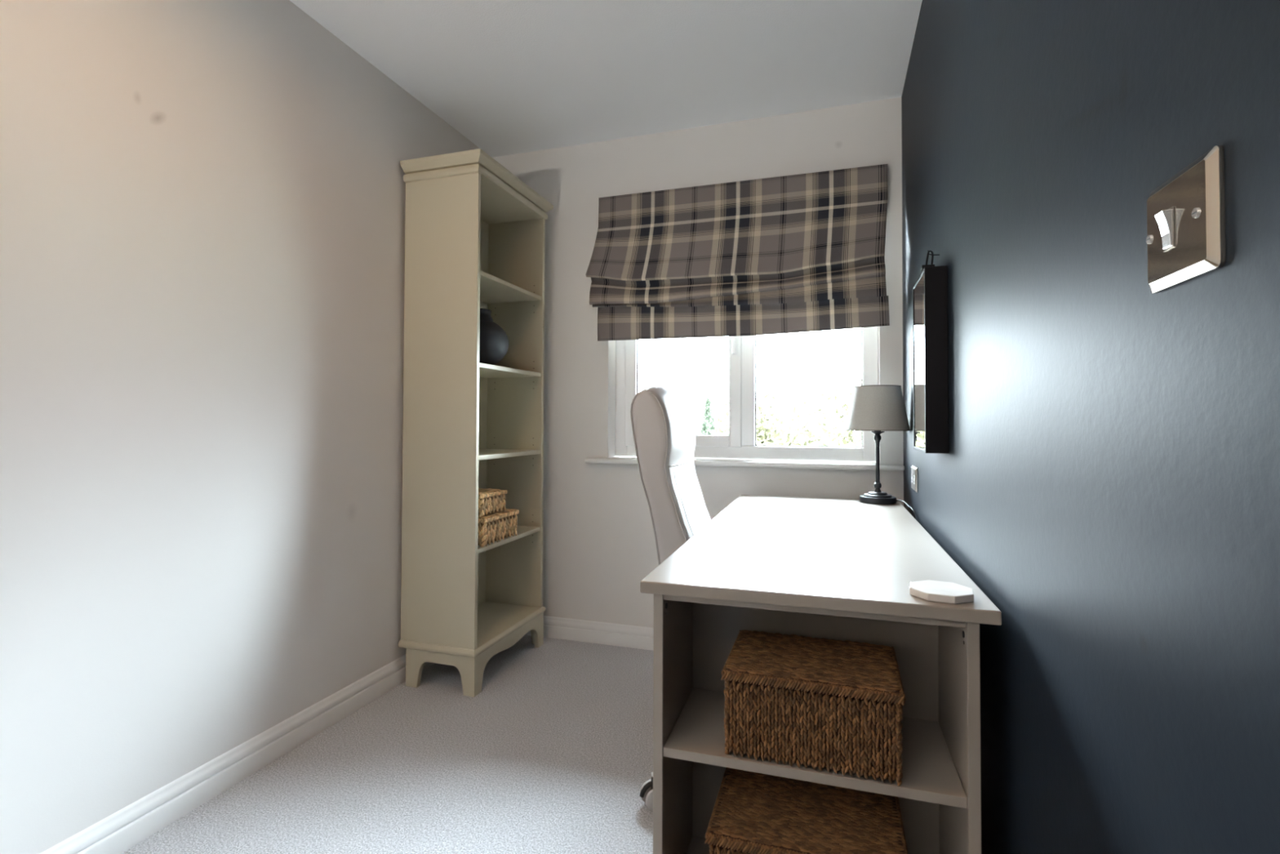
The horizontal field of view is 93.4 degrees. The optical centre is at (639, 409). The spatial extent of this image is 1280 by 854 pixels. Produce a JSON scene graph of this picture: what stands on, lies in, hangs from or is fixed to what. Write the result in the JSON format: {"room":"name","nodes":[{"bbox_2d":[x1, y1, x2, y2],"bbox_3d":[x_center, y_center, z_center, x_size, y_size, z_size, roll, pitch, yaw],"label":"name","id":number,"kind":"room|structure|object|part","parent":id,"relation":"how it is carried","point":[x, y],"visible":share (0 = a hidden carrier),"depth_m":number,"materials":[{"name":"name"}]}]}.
{"room":"home office","nodes":[
{"label":"home office","id":0,"kind":"room"},
{"bbox_2d":[0,0,479,853],"bbox_3d":[-1.540,-0.140,0.797,0.100,2.400,5.179,0,-1,18],"label":"wall","id":1,"kind":"structure","parent":0,"point":[202,202],"depth_m":1.61,"materials":[{"name":"paint"}]},
{"bbox_2d":[40,654,434,853],"bbox_3d":[-1.502,1.010,0.715,0.016,0.098,4.889,0,-1,18],"label":"baseboard","id":2,"kind":"structure","parent":1,"relation":"attached to","point":[118,832],"depth_m":1.70,"materials":[{"name":"white paint"}]},
{"bbox_2d":[120,634,653,853],"bbox_3d":[-0.573,1.107,0.464,2.138,0.100,5.179,0,-1,18],"label":"floor","id":3,"kind":"structure","parent":0,"point":[553,753],"depth_m":1.80,"materials":[{"name":"grey carpet"}]},
{"bbox_2d":[398,148,553,697],"bbox_3d":[-0.691,0.055,2.635,0.367,2.088,0.633,0,-1,18],"label":"bookcase","id":4,"kind":"object","parent":3,"relation":"on","point":[474,231],"visible":0.91,"depth_m":2.40,"materials":[{"name":"beige paint"}]},
{"bbox_3d":[-0.788,-0.007,2.378,0.339,1.858,0.019,0,-1,18],"label":"panel","id":5,"kind":"part","parent":4,"relation":"part of","materials":[{"name":"beige paint"}]},
{"bbox_3d":[-0.702,0.935,2.621,0.349,0.027,0.597,0,-1,18],"label":"plinth moulding","id":6,"kind":"part","parent":4,"relation":"part of","materials":[{"name":"beige paint"}]},
{"bbox_3d":[-0.701,-0.940,2.659,0.339,0.018,0.569,0,-1,18],"label":"panel","id":7,"kind":"part","parent":4,"relation":"part of","materials":[{"name":"beige paint"}]},
{"bbox_3d":[-0.688,-0.969,2.655,0.367,0.040,0.633,0,-1,18],"label":"cornice","id":8,"kind":"part","parent":4,"relation":"part of","materials":[{"name":"beige paint"}]},
{"bbox_3d":[-0.828,0.004,2.680,0.008,1.870,0.531,0,-1,18],"label":"panel","id":9,"kind":"part","parent":4,"relation":"part of","materials":[{"name":"beige paint"}]},
{"bbox_2d":[479,308,509,364],"bbox_3d":[-0.703,-0.305,2.605,0.268,0.250,0.268,0,-1,18],"label":"vase","id":10,"kind":"object","parent":4,"relation":"on","point":[494,340],"visible":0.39,"depth_m":2.53,"materials":[{"name":"black ceramic"}]},
{"bbox_2d":[477,508,519,546],"bbox_3d":[-0.689,0.488,2.542,0.257,0.117,0.277,0,-1,18],"label":"woven box","id":11,"kind":"object","parent":4,"relation":"on","point":[492,527],"visible":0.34,"depth_m":2.48,"materials":[{"name":"brown wicker"}]},
{"bbox_2d":[478,488,507,516],"bbox_3d":[-0.698,0.380,2.501,0.227,0.093,0.200,0,-1,18],"label":"woven box","id":12,"kind":"object","parent":11,"relation":"on","point":[490,500],"visible":0.43,"depth_m":2.46,"materials":[{"name":"brown wicker"}]},
{"bbox_3d":[-0.688,0.555,2.624,0.289,0.019,0.530,0,-1,18],"label":"shelf","id":13,"kind":"part","parent":4,"relation":"part of","materials":[{"name":"beige paint"}]},
{"bbox_3d":[-0.687,0.194,2.631,0.289,0.019,0.530,0,-1,18],"label":"shelf","id":14,"kind":"part","parent":4,"relation":"part of","materials":[{"name":"beige paint"}]},
{"bbox_3d":[-0.685,-0.169,2.638,0.289,0.019,0.530,0,-1,18],"label":"shelf","id":15,"kind":"part","parent":4,"relation":"part of","materials":[{"name":"beige paint"}]},
{"bbox_3d":[-0.684,-0.531,2.645,0.289,0.019,0.530,0,-1,18],"label":"shelf","id":16,"kind":"part","parent":4,"relation":"part of","materials":[{"name":"beige paint"}]},
{"bbox_3d":[-0.621,0.004,2.902,0.339,1.858,0.019,0,-1,18],"label":"panel","id":17,"kind":"part","parent":4,"relation":"part of","materials":[{"name":"beige paint"}]},
{"bbox_2d":[630,385,711,811],"bbox_3d":[0.363,0.503,1.786,0.765,1.164,0.730,0,-1,18],"label":"desk chair","id":18,"kind":"object","parent":3,"relation":"on","point":[663,424],"visible":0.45,"depth_m":1.78,"materials":[{"name":"grey leather"}]},
{"bbox_2d":[639,776,653,797],"bbox_3d":[0.036,1.027,1.645,0.079,0.045,0.013,1,-1,-21],"label":"caster","id":19,"kind":"object","parent":18,"relation":"attached to","point":[646,789],"depth_m":1.63,"materials":[{"name":"black plastic"}]},
{"bbox_3d":[0.177,0.355,1.912,0.336,0.865,0.365,0,-1,18],"label":"backrest","id":20,"kind":"part","parent":18,"relation":"part of","materials":[{"name":"grey leather"}]},
{"bbox_2d":[640,494,1001,853],"bbox_3d":[0.499,0.712,1.731,0.608,0.747,1.428,0,-1,17],"label":"desk","id":21,"kind":"object","parent":3,"relation":"on","point":[828,568],"visible":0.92,"depth_m":1.23,"materials":[{"name":"beige paint"}]},
{"bbox_3d":[0.076,0.713,1.276,0.019,0.724,0.290,0,-1,17],"label":"panel","id":22,"kind":"part","parent":21,"relation":"part of","materials":[{"name":"beige paint"}]},
{"bbox_2d":[686,835,709,853],"bbox_3d":[0.328,0.983,1.183,0.515,0.018,0.265,0,-1,17],"label":"shelf","id":23,"kind":"object","parent":21,"relation":"attached to","point":[695,844],"depth_m":1.35,"materials":[{"name":"beige paint"}]},
{"bbox_2d":[704,767,907,853],"bbox_3d":[0.325,0.878,1.176,0.355,0.192,0.245,0,-1,18],"label":"seagrass basket","id":24,"kind":"object","parent":21,"relation":"on","point":[753,812],"visible":0.89,"depth_m":1.15,"materials":[{"name":"brown wicker"}]},
{"bbox_2d":[720,629,905,785],"bbox_3d":[0.332,0.556,1.165,0.314,0.165,0.222,0,-1,18],"label":"seagrass basket","id":25,"kind":"object","parent":21,"relation":"on","point":[828,704],"visible":1,"depth_m":1.08,"materials":[{"name":"brown wicker"}]},
{"bbox_3d":[0.332,0.489,1.167,0.299,0.018,0.208,0,0,18],"label":"lid","id":26,"kind":"part","parent":25,"relation":"part of","materials":[{"name":"brown wicker"}]},
{"bbox_3d":[0.294,0.354,1.078,0.516,0.013,0.018,0,-1,17],"label":"rail","id":27,"kind":"part","parent":21,"relation":"part of","materials":[{"name":"beige paint"}]},
{"bbox_2d":[663,688,967,808],"bbox_3d":[0.329,0.648,1.189,0.515,0.018,0.265,0,-1,17],"label":"shelf","id":28,"kind":"object","parent":21,"relation":"attached to","point":[931,772],"depth_m":1.11,"materials":[{"name":"beige paint"}]},
{"bbox_3d":[0.369,0.685,1.320,0.516,0.664,0.010,0,-1,17],"label":"panel","id":29,"kind":"part","parent":21,"relation":"part of","materials":[{"name":"beige paint"}]},
{"bbox_2d":[845,385,915,519],"bbox_3d":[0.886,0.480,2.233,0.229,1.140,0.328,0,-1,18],"label":"table lamp","id":30,"kind":"object","parent":21,"relation":"on","point":[875,409],"visible":0.88,"depth_m":2.22,"materials":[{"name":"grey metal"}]},
{"bbox_3d":[0.902,0.166,2.286,0.050,0.292,0.050,0,-1,18],"label":"stem","id":31,"kind":"part","parent":30,"relation":"part of","materials":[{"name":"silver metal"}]},
{"bbox_3d":[0.902,-0.088,2.291,0.166,0.003,0.166,0,-1,18],"label":"shade trim","id":32,"kind":"part","parent":30,"relation":"part of","materials":[{"name":"grey fabric"}]},
{"bbox_3d":[0.902,0.077,2.288,0.229,0.003,0.229,0,-1,18],"label":"shade trim","id":33,"kind":"part","parent":30,"relation":"part of","materials":[{"name":"grey fabric"}]},
{"bbox_3d":[0.902,-0.005,2.290,0.227,0.165,0.227,0,-1,18],"label":"lamp shade","id":34,"kind":"part","parent":30,"relation":"part of","materials":[{"name":"grey fabric"}]},
{"bbox_3d":[0.956,0.691,2.149,0.021,0.714,0.220,0,-1,6],"label":"power cord","id":35,"kind":"part","parent":30,"relation":"part of","materials":[{"name":"black plastic"}]},
{"bbox_2d":[909,579,973,604],"bbox_3d":[0.527,0.318,1.056,0.099,0.013,0.099,1,-1,-19],"label":"coaster","id":36,"kind":"object","parent":21,"relation":"on","point":[952,593],"visible":1,"depth_m":1.04,"materials":[{"name":"ceramic"}]},
{"bbox_3d":[0.587,0.712,1.119,0.019,0.724,0.290,0,-1,17],"label":"panel","id":37,"kind":"part","parent":21,"relation":"part of","materials":[{"name":"beige paint"}]},
{"bbox_2d":[288,0,922,157],"bbox_3d":[-0.565,-1.392,0.512,2.138,0.100,5.179,0,-1,18],"label":"ceiling","id":38,"kind":"structure","parent":0,"point":[511,77],"depth_m":2.24,"materials":[{"name":"white paint"}]},
{"bbox_2d":[492,97,903,627],"bbox_3d":[0.188,-0.094,2.865,1.938,2.400,0.190,0,-1,18],"label":"wall","id":39,"kind":"structure","parent":0,"point":[599,545],"depth_m":2.85,"materials":[{"name":"paint"}]},
{"bbox_2d":[525,615,653,650],"bbox_3d":[0.153,1.055,2.744,1.938,0.098,0.016,0,-1,18],"label":"baseboard","id":40,"kind":"structure","parent":39,"relation":"attached to","point":[567,628],"depth_m":2.85,"materials":[{"name":"white paint"}]},
{"bbox_2d":[586,164,889,341],"bbox_3d":[0.389,-0.667,2.655,1.316,0.687,0.107,0,-1,18],"label":"blind","id":41,"kind":"object","parent":39,"relation":"attached to","point":[801,252],"visible":1,"depth_m":2.63,"materials":[{"name":"fabric"}]},
{"bbox_2d":[584,456,904,471],"bbox_3d":[0.424,0.239,2.709,1.397,0.024,0.150,0,-1,18],"label":"window sill","id":42,"kind":"structure","parent":39,"relation":"attached to","point":[617,460],"depth_m":2.60,"materials":[{"name":"white paint"}]},
{"bbox_2d":[615,326,878,462],"bbox_3d":[0.457,-0.363,2.800,1.207,1.183,0.120,0,-1,18],"label":"window","id":43,"kind":"structure","parent":39,"relation":"in","point":[740,443],"depth_m":2.77,"materials":[{"name":"white plastic"}]},
{"bbox_3d":[0.205,-0.362,2.886,0.565,1.073,0.059,0,-1,18],"label":"casement sash","id":44,"kind":"part","parent":43,"relation":"part of","materials":[{"name":"white plastic"}]},
{"bbox_3d":[0.433,-0.325,2.763,0.024,0.140,0.036,0,-1,18],"label":"handle","id":45,"kind":"part","parent":43,"relation":"part of","materials":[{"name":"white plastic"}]},
{"bbox_2d":[901,0,1279,853],"bbox_3d":[0.402,-0.145,0.179,0.100,2.400,5.179,0,-1,18],"label":"wall","id":46,"kind":"structure","parent":0,"point":[1108,477],"depth_m":0.64,"materials":[{"name":"blue paint"}]},
{"bbox_2d":[911,465,918,492],"bbox_3d":[0.959,0.241,2.109,0.012,0.086,0.118,0,-1,18],"label":"wall socket","id":47,"kind":"object","parent":46,"relation":"attached to","point":[914,470],"visible":1,"depth_m":2.07,"materials":[{"name":"white"}]},
{"bbox_2d":[912,250,948,453],"bbox_3d":[0.784,-0.160,1.633,0.054,0.545,0.236,0,-1,18],"label":"wall mirror","id":48,"kind":"object","parent":46,"relation":"attached to","point":[930,290],"visible":1,"depth_m":1.52,"materials":[{"name":"black paint"}]},
{"bbox_2d":[913,272,924,448],"bbox_3d":[0.762,-0.124,1.639,0.004,0.455,0.218,0,-1,18],"label":"mirror glass","id":49,"kind":"object","parent":48,"relation":"attached to","point":[919,286],"depth_m":1.64,"materials":[{"name":"silver metal"}]},
{"bbox_2d":[1146,145,1226,293],"bbox_3d":[0.443,-0.151,0.499,0.016,0.092,0.104,0,-1,18],"label":"light switch","id":50,"kind":"object","parent":46,"relation":"attached to","point":[1185,240],"visible":1,"depth_m":0.48,"materials":[{"name":"silver metal"}]},
{"label":"outside","id":51,"kind":"structure","parent":0,"visible":0},
{"bbox_3d":[18.684,5.253,58.592,120.000,0.200,116.821,0,-1,18],"label":"ground","id":52,"kind":"structure","parent":51,"visible":0},
{"bbox_2d":[693,397,715,458],"bbox_3d":[1.720,1.970,15.145,1.942,4.573,1.963,0,-1,18],"label":"conifer","id":53,"kind":"object","parent":52,"relation":"on","point":[707,426],"visible":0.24,"depth_m":15.12,"materials":[{"name":"green plant"}]},
{"bbox_2d":[712,389,805,460],"bbox_3d":[2.670,1.882,13.220,2.439,4.680,2.400,1,-1,-27],"label":"tree","id":54,"kind":"object","parent":52,"relation":"on","point":[762,422],"visible":0.14,"depth_m":12.94,"materials":[{"name":"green plant"}]},
{"bbox_2d":[756,377,863,462],"bbox_3d":[3.356,1.803,10.514,3.237,4.737,3.205,-1,-1,41],"label":"tree","id":55,"kind":"object","parent":52,"relation":"on","point":[828,424],"visible":0.23,"depth_m":10.04,"materials":[{"name":"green plant"}]}
]}

